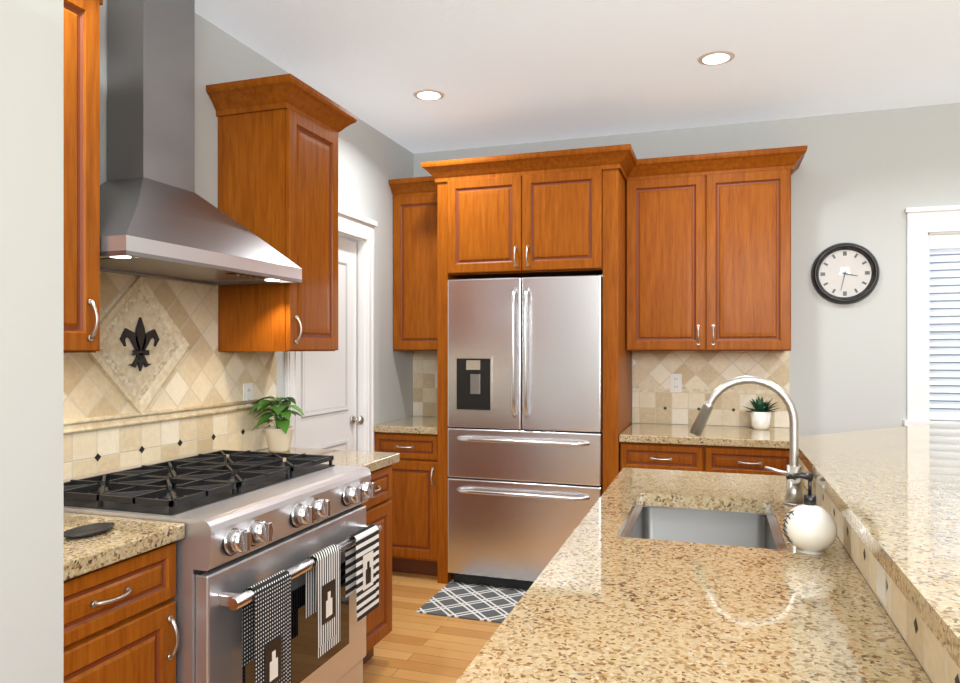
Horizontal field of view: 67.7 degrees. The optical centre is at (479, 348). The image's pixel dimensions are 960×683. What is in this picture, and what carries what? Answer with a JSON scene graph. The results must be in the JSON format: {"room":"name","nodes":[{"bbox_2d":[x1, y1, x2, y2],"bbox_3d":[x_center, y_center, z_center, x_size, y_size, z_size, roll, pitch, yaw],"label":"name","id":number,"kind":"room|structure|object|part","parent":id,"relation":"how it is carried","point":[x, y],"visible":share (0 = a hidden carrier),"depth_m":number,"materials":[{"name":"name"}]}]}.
{"room":"kitchen","nodes":[
{"label":"kitchen","id":0,"kind":"room"},
{"bbox_2d":[0,0,63,682],"bbox_3d":[-1.275,0.010,-0.481,0.120,2.738,3.484,0,0,18],"label":"wall","id":1,"kind":"structure","parent":0,"point":[31,341],"depth_m":1.10,"materials":[{"name":"grey paint"}]},
{"bbox_2d":[363,571,501,682],"bbox_3d":[0.880,1.430,0.752,5.440,0.100,7.420,0,0,18],"label":"floor","id":2,"kind":"structure","parent":0,"point":[412,646],"depth_m":3.37,"materials":[{"name":"brown wood"}]},
{"bbox_2d":[64,543,178,682],"bbox_3d":[-1.234,0.943,1.579,0.662,0.874,0.905,0,0,18],"label":"base cabinet","id":3,"kind":"object","parent":2,"relation":"on","point":[120,625],"visible":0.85,"depth_m":1.74,"materials":[{"name":"brown wood"}]},
{"bbox_2d":[64,512,184,580],"bbox_3d":[-1.238,0.485,1.570,0.645,0.040,0.926,0,0,18],"label":"countertop","id":4,"kind":"object","parent":3,"relation":"on","point":[122,539],"visible":0.44,"depth_m":1.76,"materials":[{"name":"stone"}]},
{"bbox_2d":[64,522,114,538],"bbox_3d":[-0.986,0.459,1.800,0.090,0.011,0.144,0,0,18],"label":"spoon rest","id":5,"kind":"object","parent":4,"relation":"on","point":[86,531],"visible":0.92,"depth_m":1.80,"materials":[{"name":"black metal"}]},
{"bbox_2d":[64,449,381,682],"bbox_3d":[-0.871,0.896,2.425,0.796,0.968,0.920,0,0,18],"label":"range","id":6,"kind":"object","parent":2,"relation":"on","point":[277,569],"visible":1,"depth_m":2.21,"materials":[{"name":"silver metal"}]},
{"bbox_2d":[228,447,399,664],"bbox_3d":[-0.733,0.922,3.098,0.662,0.915,0.436,0,0,18],"label":"base cabinet","id":7,"kind":"object","parent":2,"relation":"on","point":[379,617],"depth_m":3.10,"materials":[{"name":"brown wood"}]},
{"bbox_2d":[249,396,303,452],"bbox_3d":[-0.908,0.340,3.244,0.234,0.248,0.254,0,0,18],"label":"plant","id":8,"kind":"object","parent":7,"relation":"on","point":[279,435],"visible":1,"depth_m":3.21,"materials":[{"name":"green plant"}]},
{"bbox_3d":[-0.733,0.485,3.098,0.645,0.040,0.436,0,0,18],"label":"left far cabinet top","id":9,"kind":"part","parent":7,"relation":"part of","materials":[{"name":"beige stone"}]},
{"bbox_2d":[374,416,436,575],"bbox_3d":[-0.358,0.922,4.591,0.436,0.915,0.662,0,0,18],"label":"base cabinet","id":10,"kind":"object","parent":2,"relation":"on","point":[414,509],"depth_m":4.30,"materials":[{"name":"brown wood"}]},
{"bbox_3d":[-0.358,0.485,4.591,0.435,0.040,0.645,0,0,18],"label":"back left cabinet top","id":11,"kind":"part","parent":10,"relation":"part of","materials":[{"name":"beige stone"}]},
{"bbox_2d":[416,580,526,622],"bbox_3d":[0.173,1.375,3.858,0.890,0.008,0.545,0,0,18],"label":"rug","id":12,"kind":"object","parent":2,"relation":"on","point":[479,602],"visible":0.56,"depth_m":3.87,"materials":[{"name":"grey fabric"}]},
{"bbox_2d":[448,275,602,589],"bbox_3d":[0.325,0.485,4.310,0.896,1.790,0.701,0,0,18],"label":"fridge","id":13,"kind":"object","parent":2,"relation":"on","point":[525,422],"visible":0.92,"depth_m":4.03,"materials":[{"name":"silver metal"}]},
{"bbox_2d":[421,144,636,583],"bbox_3d":[0.341,0.146,4.326,1.204,2.468,0.727,0,0,18],"label":"tall cabinet","id":14,"kind":"object","parent":2,"relation":"on","point":[549,213],"visible":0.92,"depth_m":4.02,"materials":[{"name":"brown wood"}]},
{"bbox_2d":[619,423,789,475],"bbox_3d":[1.289,0.922,4.047,0.910,0.915,0.662,0,0,18],"label":"base cabinet","id":15,"kind":"object","parent":2,"relation":"on","point":[729,459],"depth_m":3.80,"materials":[{"name":"brown wood"}]},
{"bbox_3d":[1.289,0.485,4.048,0.910,0.040,0.645,0,0,18],"label":"back right cabinet top","id":16,"kind":"part","parent":15,"relation":"part of","materials":[{"name":"beige stone"}]},
{"bbox_2d":[743,396,778,429],"bbox_3d":[1.634,0.369,4.152,0.221,0.190,0.186,0,0,18],"label":"plant","id":17,"kind":"object","parent":15,"relation":"on","point":[760,415],"visible":1,"depth_m":4.12,"materials":[{"name":"green plant"}]},
{"bbox_2d":[455,421,959,682],"bbox_3d":[1.050,0.852,1.104,2.037,1.057,5.155,0,0,18],"label":"kitchen island","id":18,"kind":"object","parent":2,"relation":"on","point":[659,576],"visible":1,"depth_m":1.33,"materials":[{"name":"beige stone"}]},
{"bbox_2d":[690,376,802,505],"bbox_3d":[0.807,0.273,2.169,0.330,0.382,0.094,0,0,18],"label":"faucet","id":19,"kind":"object","parent":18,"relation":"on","point":[794,496],"visible":0.94,"depth_m":2.14,"materials":[{"name":"grey metal"}]},
{"bbox_2d":[782,472,836,554],"bbox_3d":[0.758,0.374,1.645,0.117,0.180,0.114,0,0,18],"label":"soap dispenser","id":20,"kind":"object","parent":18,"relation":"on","point":[809,525],"visible":1,"depth_m":1.61,"materials":[{"name":"white ceramic"}]},
{"bbox_2d":[100,0,959,457],"bbox_3d":[0.880,-0.040,0.752,5.440,2.840,7.420,0,0,18],"label":"wall","id":21,"kind":"structure","parent":0,"point":[860,98],"depth_m":3.85,"materials":[{"name":"grey paint"}]},
{"bbox_2d":[64,0,102,352],"bbox_3d":[-1.340,-0.539,1.674,0.402,1.098,0.979,0,0,18],"label":"upper cabinet","id":22,"kind":"object","parent":21,"relation":"attached to","point":[81,176],"visible":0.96,"depth_m":1.97,"materials":[{"name":"brown wood"}]},
{"bbox_2d":[64,271,276,478],"bbox_3d":[-1.333,0.022,2.302,0.024,0.884,2.335,0,0,18],"label":"tile","id":23,"kind":"structure","parent":21,"relation":"attached to","point":[158,376],"depth_m":2.68,"materials":[{"name":"tile"}]},
{"bbox_2d":[243,383,252,404],"bbox_3d":[-1.037,0.210,3.201,0.007,0.114,0.070,0,0,18],"label":"electrical outlet","id":24,"kind":"object","parent":23,"relation":"attached to","point":[247,391],"visible":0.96,"depth_m":3.19,"materials":[{"name":"white plastic"}]},
{"bbox_2d":[100,0,301,285],"bbox_3d":[-1.051,-0.809,2.495,0.420,1.096,0.896,0,0,18],"label":"range hood","id":25,"kind":"object","parent":21,"relation":"attached to","point":[160,218],"visible":0.92,"depth_m":2.45,"materials":[{"name":"silver metal"}]},
{"bbox_2d":[206,74,356,350],"bbox_3d":[-0.853,-0.539,3.149,0.402,1.098,0.553,0,0,18],"label":"upper cabinet","id":26,"kind":"object","parent":21,"relation":"attached to","point":[278,135],"visible":1,"depth_m":2.98,"materials":[{"name":"brown wood"}]},
{"bbox_2d":[285,207,377,451],"bbox_3d":[-0.849,0.300,3.945,0.155,2.160,0.952,0,0,18],"label":"door","id":27,"kind":"structure","parent":21,"relation":"attached to","point":[331,393],"depth_m":4.14,"materials":[{"name":"white paint"}]},
{"bbox_2d":[389,176,436,350],"bbox_3d":[-0.317,-0.539,4.714,0.435,1.098,0.402,0,0,18],"label":"upper cabinet","id":28,"kind":"object","parent":21,"relation":"attached to","point":[414,263],"visible":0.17,"depth_m":4.59,"materials":[{"name":"brown wood"}]},
{"bbox_2d":[413,89,444,100],"bbox_3d":[-0.274,-1.357,3.829,0.170,0.004,0.170,0,0,18],"label":"recessed light","id":29,"kind":"object","parent":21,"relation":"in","point":[428,94],"visible":1,"depth_m":3.82,"materials":[{"name":"white paint"}]},
{"bbox_2d":[413,351,788,427],"bbox_3d":[0.679,0.238,4.592,2.409,0.452,0.012,0,0,18],"label":"tile","id":30,"kind":"structure","parent":21,"relation":"attached to","point":[705,374],"depth_m":4.38,"materials":[{"name":"tile"}]},
{"bbox_2d":[435,371,436,387],"bbox_3d":[-0.277,0.210,4.902,0.070,0.114,0.007,0,0,18],"label":"electrical outlet","id":31,"kind":"object","parent":30,"relation":"attached to","point":[435,379],"visible":0.31,"depth_m":4.91,"materials":[{"name":"white plastic"}]},
{"bbox_2d":[670,374,681,391],"bbox_3d":[1.209,0.210,4.411,0.070,0.114,0.007,0,0,18],"label":"electrical outlet","id":32,"kind":"object","parent":30,"relation":"attached to","point":[675,382],"visible":1,"depth_m":4.41,"materials":[{"name":"white plastic"}]},
{"bbox_2d":[697,51,734,64],"bbox_3d":[1.103,-1.357,3.343,0.170,0.004,0.170,0,0,18],"label":"recessed light","id":33,"kind":"object","parent":21,"relation":"in","point":[716,57],"visible":1,"depth_m":3.34,"materials":[{"name":"white paint"}]},
{"bbox_2d":[626,145,807,350],"bbox_3d":[1.355,-0.539,4.162,0.964,1.098,0.402,0,0,18],"label":"upper cabinet","id":34,"kind":"object","parent":21,"relation":"attached to","point":[708,251],"visible":1,"depth_m":4.02,"materials":[{"name":"brown wood"}]},
{"bbox_2d":[811,243,879,303],"bbox_3d":[2.099,-0.435,4.109,0.356,0.356,0.038,0,0,18],"label":"clock","id":35,"kind":"object","parent":21,"relation":"attached to","point":[845,273],"visible":1,"depth_m":4.12,"materials":[{"name":"black plastic"}]},
{"bbox_2d":[903,205,959,425],"bbox_3d":[3.045,-0.125,4.055,1.600,1.850,0.550,0,0,18],"label":"window","id":36,"kind":"structure","parent":21,"relation":"in","point":[933,312],"depth_m":4.00,"materials":[{"name":"white paint"}]}
]}

